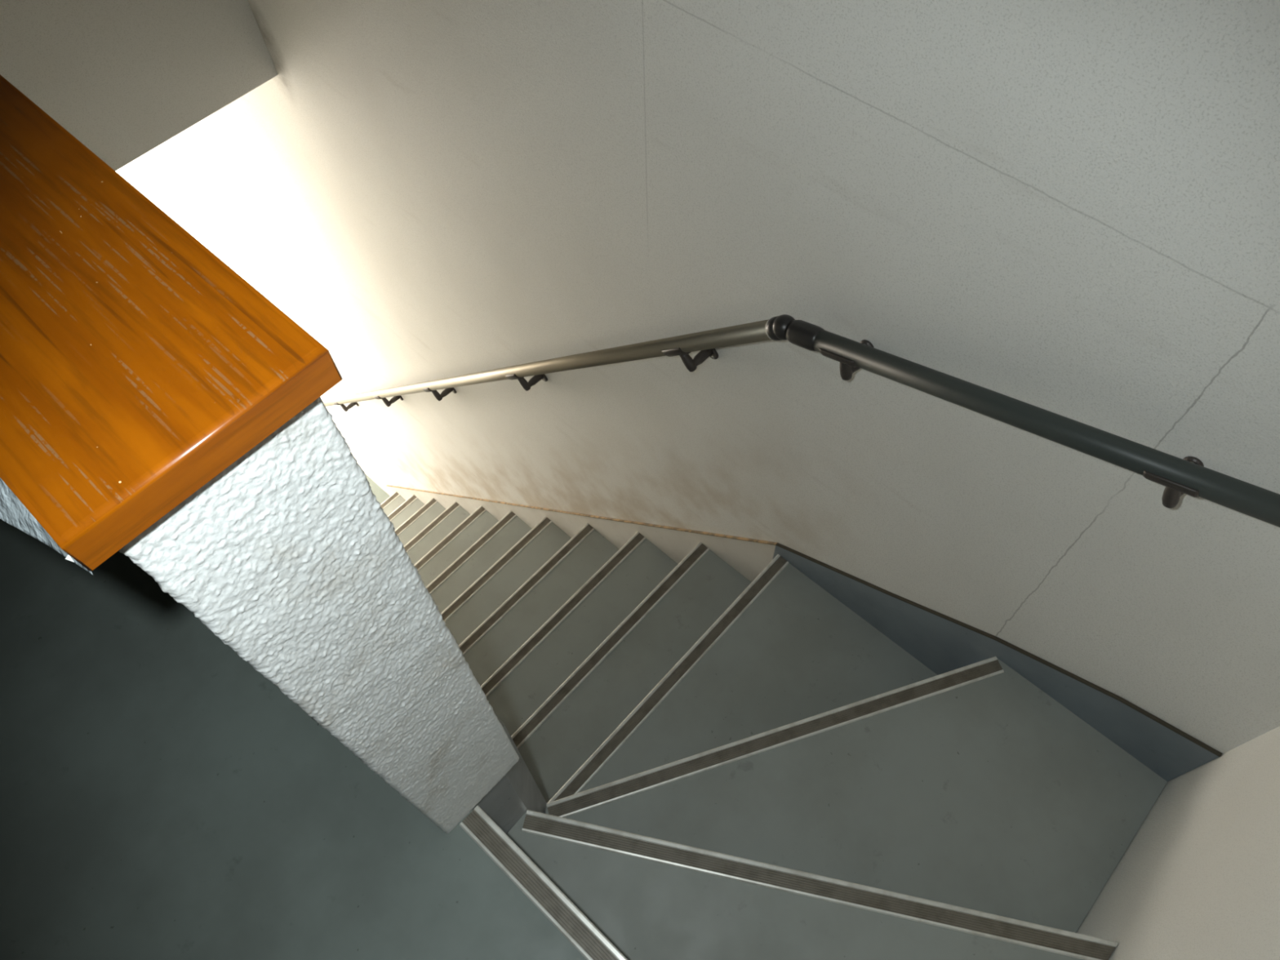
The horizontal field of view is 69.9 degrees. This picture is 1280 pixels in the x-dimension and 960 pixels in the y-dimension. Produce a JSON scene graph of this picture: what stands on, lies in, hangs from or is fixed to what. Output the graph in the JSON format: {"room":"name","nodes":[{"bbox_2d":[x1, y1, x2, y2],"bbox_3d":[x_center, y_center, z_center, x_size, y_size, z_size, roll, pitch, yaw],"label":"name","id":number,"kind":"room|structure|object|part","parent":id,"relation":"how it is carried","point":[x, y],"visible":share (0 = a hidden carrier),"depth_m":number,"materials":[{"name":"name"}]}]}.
{"room":"stairwell","nodes":[
{"label":"stairwell","id":0,"kind":"room"},
{"bbox_2d":[0,0,277,171],"bbox_3d":[-1.212,-1.428,1.018,0.120,2.551,0.760,38,67,21],"label":"wall","id":1,"kind":"structure","parent":0,"point":[124,78],"depth_m":1.97,"materials":[{"name":"paint"}]},
{"bbox_2d":[0,519,586,959],"bbox_3d":[-1.573,0.322,1.355,3.734,0.200,1.566,38,67,21],"label":"floor","id":2,"kind":"structure","parent":0,"point":[162,797],"depth_m":1.15,"materials":[{"name":"grey concrete"}]},
{"bbox_2d":[118,396,519,833],"bbox_3d":[-1.811,-0.647,2.293,4.402,5.512,0.131,38,67,21],"label":"wall","id":3,"kind":"structure","parent":0,"point":[289,555],"depth_m":0.62,"materials":[{"name":"white paint"}]},
{"bbox_2d":[0,74,342,571],"bbox_3d":[-0.834,-0.494,0.750,1.692,0.027,0.150,38,67,21],"label":"wooden cap","id":4,"kind":"object","parent":3,"relation":"on","point":[137,366],"visible":1,"depth_m":0.46,"materials":[{"name":"orange wood"}]},
{"bbox_2d":[0,477,93,574],"bbox_3d":[-0.546,-0.129,0.565,0.704,0.044,0.085,38,67,21],"label":"wall","id":5,"kind":"structure","parent":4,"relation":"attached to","point":[13,512],"depth_m":0.47,"materials":[{"name":"white paint"}]},
{"bbox_2d":[364,473,390,503],"bbox_3d":[-2.357,0.092,5.134,2.596,0.100,1.460,38,67,21],"label":"floor","id":6,"kind":"structure","parent":0,"point":[381,495],"depth_m":5.07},
{"bbox_2d":[380,484,1222,959],"bbox_3d":[-0.520,0.485,2.950,3.136,3.165,0.885,38,67,21],"label":"staircase","id":7,"kind":"structure","parent":6,"relation":"on","point":[726,747],"depth_m":1.60,"materials":[{"name":"concrete"}]},
{"bbox_2d":[115,0,1279,754],"bbox_3d":[-0.917,-0.959,2.483,5.234,5.562,0.100,38,67,21],"label":"wall","id":8,"kind":"structure","parent":0,"point":[1070,209],"depth_m":1.38,"materials":[{"name":"paint"}]},
{"bbox_2d":[322,314,1279,527],"bbox_3d":[-0.347,-0.148,2.623,3.221,2.707,0.074,38,67,21],"label":"handrail","id":9,"kind":"object","parent":8,"relation":"attached to","point":[1188,475],"visible":1,"depth_m":1.23,"materials":[{"name":"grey metal"}]},
{"bbox_3d":[-0.650,-0.297,2.873,2.424,2.444,0.032,38,67,21],"label":"rail","id":10,"kind":"part","parent":9,"relation":"part of","materials":[{"name":"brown metal"}]},
{"bbox_3d":[0.530,-0.056,1.118,0.738,0.256,0.033,38,67,21],"label":"rail","id":11,"kind":"part","parent":9,"relation":"part of","materials":[{"name":"grey metal"}]},
{"bbox_2d":[1075,726,1279,959],"bbox_3d":[0.103,1.343,1.086,0.100,5.562,2.510,38,67,21],"label":"wall","id":12,"kind":"structure","parent":0,"point":[1199,877],"depth_m":1.22,"materials":[{"name":"paint"}]}
]}

